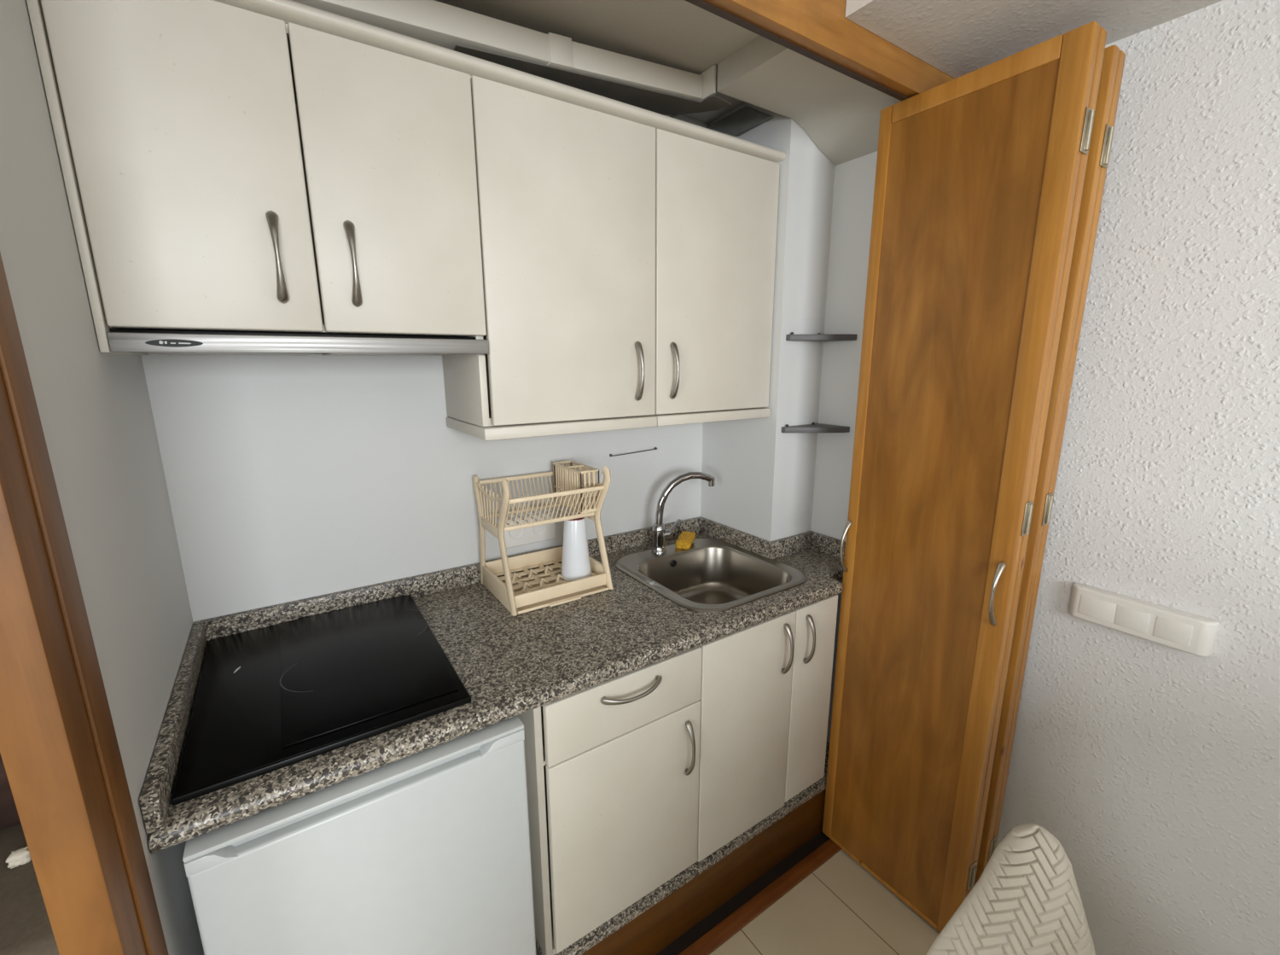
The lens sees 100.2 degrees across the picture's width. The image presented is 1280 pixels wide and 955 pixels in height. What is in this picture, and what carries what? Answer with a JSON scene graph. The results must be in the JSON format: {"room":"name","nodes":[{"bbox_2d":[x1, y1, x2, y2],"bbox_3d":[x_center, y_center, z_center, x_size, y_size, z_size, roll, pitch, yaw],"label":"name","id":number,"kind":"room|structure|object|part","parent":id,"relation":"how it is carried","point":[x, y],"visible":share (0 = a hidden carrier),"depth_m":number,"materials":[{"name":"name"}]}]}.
{"room":"kitchen","nodes":[
{"label":"kitchen","id":0,"kind":"room"},
{"bbox_2d":[0,0,204,954],"bbox_3d":[-0.867,0.044,0.875,0.050,2.620,0.652,-8,15,-33],"label":"wall","id":1,"kind":"structure","parent":0,"point":[94,406],"depth_m":0.74,"materials":[{"name":"paint"}]},
{"bbox_2d":[0,252,168,954],"bbox_3d":[-0.648,0.194,0.579,0.052,2.450,0.121,-8,15,-33],"label":"trim","id":2,"kind":"structure","parent":1,"relation":"attached to","point":[60,752],"depth_m":0.57,"materials":[{"name":"brown wood"}]},
{"bbox_2d":[141,114,709,622],"bbox_3d":[-0.316,-0.131,1.678,1.880,2.620,0.100,-8,15,-33],"label":"wall","id":3,"kind":"structure","parent":0,"point":[288,478],"depth_m":1.34,"materials":[{"name":"paint"}]},
{"bbox_2d":[26,0,486,354],"bbox_3d":[-0.671,-0.526,1.066,0.617,0.548,0.358,-8,15,-33],"label":"upper cabinet","id":4,"kind":"object","parent":3,"relation":"attached to","point":[225,167],"visible":0.99,"depth_m":0.91,"materials":[{"name":"beige laminate"}]},
{"bbox_3d":[-0.932,-0.492,0.915,0.011,0.548,0.326,-8,15,-33],"label":"panel","id":5,"kind":"part","parent":4,"relation":"part of","materials":[{"name":"beige laminate"}]},
{"bbox_3d":[-0.718,-0.501,0.872,0.294,0.502,0.019,-8,15,-33],"label":"door","id":6,"kind":"part","parent":4,"relation":"part of","materials":[{"name":"beige laminate"}]},
{"bbox_3d":[-0.628,-0.383,0.927,0.018,0.153,0.034,-8,15,-33],"label":"handle","id":7,"kind":"part","parent":4,"relation":"part of","materials":[{"name":"silver metal"}]},
{"bbox_2d":[106,329,488,355],"bbox_3d":[-0.671,-0.279,1.133,0.606,0.038,0.330,-8,15,-33],"label":"extractor hood","id":8,"kind":"object","parent":4,"relation":"attached to","point":[164,342],"visible":1,"depth_m":0.97,"materials":[{"name":"silver metal"}]},
{"bbox_2d":[146,352,455,355],"bbox_3d":[-0.679,-0.261,1.128,0.510,0.004,0.225,-8,15,-33],"label":"grille","id":9,"kind":"object","parent":8,"relation":"attached to","point":[163,353],"depth_m":1.07,"materials":[{"name":"silver metal"}]},
{"bbox_3d":[-0.531,-0.397,0.991,0.018,0.153,0.034,-8,15,-33],"label":"handle","id":10,"kind":"part","parent":4,"relation":"part of","materials":[{"name":"silver metal"}]},
{"bbox_3d":[-0.467,-0.538,1.037,0.305,0.502,0.019,-8,15,-33],"label":"door","id":11,"kind":"part","parent":4,"relation":"part of","materials":[{"name":"beige laminate"}]},
{"bbox_2d":[214,0,785,162],"bbox_3d":[-0.292,-0.860,1.236,1.512,0.028,0.293,-8,15,-33],"label":"crown molding","id":12,"kind":"structure","parent":4,"relation":"attached to","point":[291,11],"depth_m":1.06,"materials":[{"name":"beige laminate"}]},
{"bbox_2d":[291,0,715,118],"bbox_3d":[-0.366,-0.912,1.100,1.216,0.130,0.190,-8,15,-33],"label":"ventilation duct","id":13,"kind":"object","parent":12,"relation":"on","point":[432,21],"visible":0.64,"depth_m":1.10,"materials":[{"name":"beige"}]},
{"bbox_2d":[453,44,731,115],"bbox_3d":[-0.102,-0.927,1.286,0.710,0.047,0.162,-7,14,-29],"label":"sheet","id":14,"kind":"object","parent":13,"relation":"attached to","point":[656,101],"visible":0.53,"depth_m":1.28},
{"bbox_2d":[504,511,555,547],"bbox_3d":[-0.344,0.161,1.650,0.177,0.090,0.014,-8,15,-33],"label":"double socket","id":15,"kind":"object","parent":3,"relation":"attached to","point":[546,532],"visible":0.71,"depth_m":1.65,"materials":[{"name":"white plastic"}]},
{"bbox_2d":[508,523,523,539],"bbox_3d":[-0.376,0.163,1.623,0.048,0.048,0.004,-8,15,-33],"label":"socket","id":16,"kind":"object","parent":15,"relation":"attached to","point":[518,533],"depth_m":1.63,"materials":[{"name":"grey plastic"}]},
{"bbox_2d":[531,519,546,534],"bbox_3d":[-0.313,0.154,1.664,0.048,0.048,0.004,-8,15,-33],"label":"socket","id":17,"kind":"object","parent":15,"relation":"attached to","point":[541,529],"depth_m":1.66,"materials":[{"name":"grey plastic"}]},
{"bbox_2d":[442,75,657,441],"bbox_3d":[-0.236,-0.496,1.372,0.474,0.738,0.356,-8,15,-33],"label":"upper cabinet","id":18,"kind":"object","parent":3,"relation":"attached to","point":[566,190],"visible":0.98,"depth_m":1.24,"materials":[{"name":"beige laminate"}]},
{"bbox_3d":[-0.351,-0.193,1.200,0.016,0.159,0.008,-8,15,-33],"label":"panel","id":19,"kind":"part","parent":18,"relation":"part of","materials":[{"name":"beige laminate"}]},
{"bbox_3d":[0.001,-0.274,1.382,0.017,0.153,0.032,-8,15,-33],"label":"handle","id":20,"kind":"part","parent":18,"relation":"part of","materials":[{"name":"silver metal"}]},
{"bbox_2d":[609,447,657,456],"bbox_3d":[-0.018,-0.087,1.819,0.192,0.016,0.017,-8,15,-33],"label":"rail","id":21,"kind":"object","parent":3,"relation":"attached to","point":[655,448],"visible":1,"depth_m":1.80,"materials":[{"name":"grey metal"}]},
{"bbox_2d":[649,128,779,426],"bbox_3d":[0.144,-0.551,1.621,0.440,0.738,0.356,-8,15,-33],"label":"upper cabinet","id":22,"kind":"object","parent":3,"relation":"attached to","point":[716,206],"visible":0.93,"depth_m":1.48,"materials":[{"name":"beige laminate"}]},
{"bbox_3d":[0.095,-0.288,1.444,0.017,0.153,0.032,-8,15,-33],"label":"handle","id":23,"kind":"part","parent":22,"relation":"part of","materials":[{"name":"silver metal"}]},
{"bbox_2d":[434,0,759,75],"bbox_3d":[-0.354,-1.135,0.968,1.286,0.358,0.664,-8,15,-33],"label":"ceiling","id":24,"kind":"structure","parent":0,"point":[683,35],"depth_m":1.18,"materials":[{"name":"paint"}]},
{"bbox_2d":[681,64,745,123],"bbox_3d":[0.210,-1.277,1.514,0.279,0.315,0.357,-8,15,-33],"label":"ceiling","id":25,"kind":"structure","parent":0,"point":[707,117],"depth_m":1.68,"materials":[{"name":"paint"}]},
{"bbox_2d":[535,849,940,954],"bbox_3d":[-0.437,1.552,0.230,4.400,0.060,6.500,-8,15,-33],"label":"floor","id":26,"kind":"structure","parent":0,"point":[840,908],"depth_m":1.49,"materials":[{"name":"tile"}]},
{"bbox_2d":[0,823,59,954],"bbox_3d":[-1.686,1.064,1.092,1.080,0.540,0.660,-8,15,-33],"label":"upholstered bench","id":27,"kind":"object","parent":26,"relation":"on","point":[26,928],"visible":0.02,"depth_m":1.10,"materials":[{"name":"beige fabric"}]},
{"bbox_2d":[0,753,20,830],"bbox_3d":[-1.501,0.721,1.232,0.480,0.224,0.147,-8,15,-33],"label":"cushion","id":28,"kind":"object","parent":27,"relation":"on","point":[8,813],"visible":0.04,"depth_m":1.22,"materials":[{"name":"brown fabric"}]},
{"bbox_2d":[5,845,31,868],"bbox_3d":[-1.385,0.848,1.196,0.042,0.033,0.034,-8,15,-33],"label":"cloth","id":29,"kind":"object","parent":27,"relation":"on","point":[21,856],"visible":0.8,"depth_m":1.19,"materials":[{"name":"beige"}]},
{"bbox_2d":[182,715,536,954],"bbox_3d":[-0.600,0.870,1.225,0.507,0.854,0.606,-8,15,-33],"label":"refrigerator","id":30,"kind":"object","parent":26,"relation":"on","point":[427,852],"visible":0.69,"depth_m":0.92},
{"bbox_2d":[517,645,702,954],"bbox_3d":[-0.178,0.710,1.474,0.430,0.659,0.616,-8,15,-33],"label":"base cabinet","id":31,"kind":"object","parent":26,"relation":"on","point":[612,766],"visible":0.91,"depth_m":1.22,"materials":[{"name":"beige laminate"}]},
{"bbox_3d":[-0.024,0.506,1.210,0.411,0.144,0.019,-8,15,-33],"label":"drawer","id":32,"kind":"part","parent":31,"relation":"part of","materials":[{"name":"beige laminate"}]},
{"bbox_3d":[-0.022,0.816,1.277,0.411,0.484,0.019,-8,15,-33],"label":"door","id":33,"kind":"part","parent":31,"relation":"part of","materials":[{"name":"beige laminate"}]},
{"bbox_3d":[-0.012,0.474,1.181,0.161,0.019,0.034,-8,15,-33],"label":"handle","id":34,"kind":"part","parent":31,"relation":"part of","materials":[{"name":"silver metal"}]},
{"bbox_3d":[0.124,0.672,1.314,0.017,0.153,0.034,-8,15,-33],"label":"handle","id":35,"kind":"part","parent":31,"relation":"part of","materials":[{"name":"silver metal"}]},
{"bbox_2d":[535,740,829,954],"bbox_3d":[0.107,1.085,1.771,1.142,0.200,0.580,-8,15,-33],"label":"plinth","id":36,"kind":"object","parent":26,"relation":"on","point":[648,925],"visible":0.1,"depth_m":1.49,"materials":[{"name":"wood"}]},
{"bbox_2d":[656,831,841,954],"bbox_3d":[0.301,1.232,1.537,1.219,0.010,0.078,-8,15,-33],"label":"threshold","id":37,"kind":"object","parent":26,"relation":"on","point":[708,934],"visible":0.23,"depth_m":1.55,"materials":[{"name":"brown wood"}]},
{"bbox_2d":[697,594,837,861],"bbox_3d":[0.220,0.653,1.734,0.526,0.659,0.616,-8,15,-33],"label":"base cabinet","id":38,"kind":"object","parent":26,"relation":"on","point":[765,689],"visible":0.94,"depth_m":1.48,"materials":[{"name":"beige laminate"}]},
{"bbox_2d":[139,516,845,853],"bbox_3d":[-0.138,0.328,1.451,1.715,0.096,0.621,-8,15,-33],"label":"countertop","id":39,"kind":"structure","parent":38,"relation":"on","point":[509,666],"depth_m":1.23,"materials":[{"name":"stone"}]},
{"bbox_2d":[170,594,471,805],"bbox_3d":[-0.654,0.399,1.128,0.448,0.018,0.556,-8,15,-33],"label":"cooktop","id":40,"kind":"object","parent":39,"relation":"in","point":[271,698],"visible":1,"depth_m":1.03,"materials":[{"name":"black glass"}]},
{"bbox_3d":[-0.614,0.383,1.167,0.286,0.004,0.516,-8,15,-33],"label":"plate","id":41,"kind":"part","parent":40,"relation":"part of","materials":[{"name":"black glass"}]},
{"bbox_2d":[472,459,613,616],"bbox_3d":[-0.275,0.142,1.518,0.300,0.364,0.281,-8,15,-33],"label":"dish rack","id":42,"kind":"object","parent":39,"relation":"on","point":[531,590],"visible":0.98,"depth_m":1.50,"materials":[{"name":"plastic"}]},
{"bbox_3d":[-0.394,0.159,1.440,0.014,0.364,0.281,-8,15,-33],"label":"frame","id":43,"kind":"part","parent":42,"relation":"part of","materials":[{"name":"plastic"}]},
{"bbox_2d":[478,471,604,531],"bbox_3d":[-0.278,0.064,1.505,0.274,0.105,0.238,-8,15,-33],"label":"basket","id":44,"kind":"object","parent":42,"relation":"on","point":[570,491],"depth_m":1.49,"materials":[{"name":"plastic"}]},
{"bbox_2d":[485,546,606,608],"bbox_3d":[-0.275,0.277,1.547,0.274,0.053,0.236,-8,15,-33],"label":"tray","id":45,"kind":"object","parent":42,"relation":"on","point":[538,588],"depth_m":1.51,"materials":[{"name":"plastic"}]},
{"bbox_2d":[501,567,608,614],"bbox_3d":[-0.265,0.313,1.540,0.270,0.008,0.244,-8,15,-33],"label":"drip tray","id":46,"kind":"object","parent":42,"relation":"on","point":[573,595],"depth_m":1.47,"materials":[{"name":"plastic"}]},
{"bbox_2d":[561,514,591,581],"bbox_3d":[-0.186,0.199,1.542,0.088,0.176,0.088,-8,15,-33],"label":"tumbler","id":47,"kind":"object","parent":42,"relation":"in","point":[575,562],"visible":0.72,"depth_m":1.51,"materials":[{"name":"white plastic"}]},
{"bbox_3d":[-0.156,0.124,1.595,0.014,0.364,0.281,-8,15,-33],"label":"frame","id":48,"kind":"part","parent":42,"relation":"part of","materials":[{"name":"plastic"}]},
{"bbox_2d":[651,471,715,554],"bbox_3d":[0.143,0.112,1.833,0.231,0.269,0.063,-6,13,-24],"label":"mixer tap","id":49,"kind":"object","parent":39,"relation":"on","point":[660,533],"visible":1,"depth_m":1.79,"materials":[{"name":"silver metal"}]},
{"bbox_3d":[0.117,0.168,1.840,0.012,0.035,0.076,8,14,33],"label":"lever","id":50,"kind":"part","parent":49,"relation":"part of","materials":[{"name":"silver metal"}]},
{"bbox_3d":[0.153,0.067,1.813,0.217,0.173,0.026,-5,13,-20],"label":"spout","id":51,"kind":"part","parent":49,"relation":"part of","materials":[{"name":"silver metal"}]},
{"bbox_2d":[615,537,806,612],"bbox_3d":[0.211,0.359,1.690,0.462,0.159,0.490,-8,15,-33],"label":"sink","id":52,"kind":"object","parent":39,"relation":"in","point":[713,574],"visible":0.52,"depth_m":1.80,"materials":[{"name":"silver metal"}]},
{"bbox_2d":[674,530,695,549],"bbox_3d":[0.160,0.221,1.883,0.055,0.040,0.103,4,13,17],"label":"sponge","id":53,"kind":"object","parent":52,"relation":"on","point":[685,539],"visible":1,"depth_m":1.85,"materials":[{"name":"yellow"}]},
{"bbox_3d":[0.226,0.365,1.668,0.390,0.156,0.386,-8,15,-33],"label":"bowl","id":54,"kind":"part","parent":52,"relation":"part of","materials":[{"name":"silver metal"}]},
{"bbox_3d":[0.291,0.701,1.467,0.338,0.638,0.019,-8,15,-33],"label":"door","id":55,"kind":"part","parent":38,"relation":"part of","materials":[{"name":"beige laminate"}]},
{"bbox_3d":[0.406,0.474,1.466,0.017,0.153,0.034,-8,15,-33],"label":"handle","id":56,"kind":"part","parent":38,"relation":"part of","materials":[{"name":"silver metal"}]},
{"bbox_3d":[0.483,0.463,1.516,0.017,0.153,0.034,-8,15,-33],"label":"handle","id":57,"kind":"part","parent":38,"relation":"part of","materials":[{"name":"silver metal"}]},
{"bbox_3d":[0.509,0.664,1.609,0.183,0.628,0.019,-8,15,-33],"label":"door","id":58,"kind":"part","parent":38,"relation":"part of","materials":[{"name":"beige laminate"}]},
{"bbox_2d":[925,823,1096,954],"bbox_3d":[0.507,0.991,0.627,0.412,0.860,0.583,3,13,16],"label":"dining chair","id":59,"kind":"object","parent":26,"relation":"on","point":[1026,899],"visible":1,"depth_m":0.77,"materials":[{"name":"white wicker"}]},
{"bbox_2d":[700,102,835,541],"bbox_3d":[0.461,-0.186,1.918,0.315,2.620,0.355,-8,15,-33],"label":"wall column","id":60,"kind":"structure","parent":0,"point":[764,475],"depth_m":1.70,"materials":[{"name":"paint"}]},
{"bbox_2d":[707,106,773,136],"bbox_3d":[0.303,-1.095,1.653,0.016,0.068,0.286,-8,15,-33],"label":"duct offcut","id":61,"kind":"object","parent":60,"relation":"attached to","point":[746,119],"visible":1,"depth_m":1.63,"materials":[{"name":"grey metal"}]},
{"bbox_2d":[717,34,901,165],"bbox_3d":[0.526,-1.138,1.351,0.594,0.520,0.307,-8,15,-33],"label":"ceiling","id":62,"kind":"structure","parent":0,"point":[840,113],"depth_m":1.36,"materials":[{"name":"paint"}]},
{"bbox_2d":[704,0,954,98],"bbox_3d":[0.089,-1.053,0.855,1.880,0.474,0.041,-8,15,-33],"label":"beam","id":63,"kind":"structure","parent":0,"point":[822,27],"depth_m":1.08,"materials":[{"name":"brown wood"}]},
{"bbox_2d":[684,0,907,101],"bbox_3d":[0.083,-0.821,0.916,1.760,0.004,0.012,-8,15,-33],"label":"door track","id":64,"kind":"object","parent":63,"relation":"attached to","point":[703,4],"visible":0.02,"depth_m":1.05,"materials":[{"name":"brown wood"}]},
{"bbox_2d":[822,21,1107,931],"bbox_3d":[0.729,0.168,1.375,0.105,2.130,0.436,-8,15,-33],"label":"door","id":65,"kind":"structure","parent":64,"relation":"hanging from","point":[980,172],"depth_m":1.30,"materials":[{"name":"brown wood"}]},
{"bbox_3d":[0.589,0.201,1.536,0.040,0.158,0.015,-8,15,-33],"label":"handle","id":66,"kind":"part","parent":65,"relation":"part of","materials":[{"name":"silver metal"}]},
{"bbox_3d":[0.808,0.269,1.216,0.040,0.158,0.015,-8,15,-33],"label":"handle","id":67,"kind":"part","parent":65,"relation":"part of","materials":[{"name":"silver metal"}]},
{"bbox_3d":[0.757,0.163,1.399,0.031,2.130,0.426,-8,15,-33],"label":"door","id":68,"kind":"part","parent":65,"relation":"part of","materials":[{"name":"brown wood"}]},
{"bbox_2d":[974,44,1125,884],"bbox_3d":[0.853,0.151,1.452,0.065,2.130,0.417,-8,15,-33],"label":"door","id":69,"kind":"structure","parent":64,"relation":"hanging from","point":[1114,58],"depth_m":1.22,"materials":[{"name":"brown wood"}]},
{"bbox_2d":[810,151,877,742],"bbox_3d":[0.718,-0.144,1.722,0.112,2.620,0.265,-8,15,-33],"label":"wall","id":70,"kind":"structure","parent":0,"point":[854,179],"depth_m":1.68,"materials":[{"name":"paint"}]},
{"bbox_2d":[781,422,849,432],"bbox_3d":[0.557,-0.155,1.695,0.179,0.026,0.121,-8,15,-33],"label":"corner shelf","id":71,"kind":"object","parent":70,"relation":"attached to","point":[813,427],"visible":1,"depth_m":1.69,"materials":[{"name":"black"}]},
{"bbox_2d":[785,331,857,341],"bbox_3d":[0.556,-0.432,1.636,0.179,0.026,0.121,-8,15,-33],"label":"corner shelf","id":72,"kind":"object","parent":70,"relation":"attached to","point":[818,337],"visible":1,"depth_m":1.62,"materials":[{"name":"black"}]},
{"bbox_2d":[845,0,1222,78],"bbox_3d":[1.676,-0.759,-0.294,0.564,0.238,3.694,-8,15,-33],"label":"ceiling","id":73,"kind":"structure","parent":0,"point":[957,38],"depth_m":1.09,"materials":[{"name":"paint"}]},
{"bbox_2d":[996,0,1279,954],"bbox_3d":[1.731,0.130,0.428,0.100,2.620,4.500,-8,15,-33],"label":"wall","id":74,"kind":"structure","parent":0,"point":[1154,767],"depth_m":1.17,"materials":[{"name":"paint"}]},
{"bbox_2d":[1068,581,1220,656],"bbox_3d":[1.148,0.324,1.238,0.035,0.080,0.254,-8,15,-33],"label":"light switch","id":75,"kind":"object","parent":74,"relation":"attached to","point":[1188,632],"visible":1,"depth_m":1.21,"materials":[{"name":"white plastic"}]}
]}

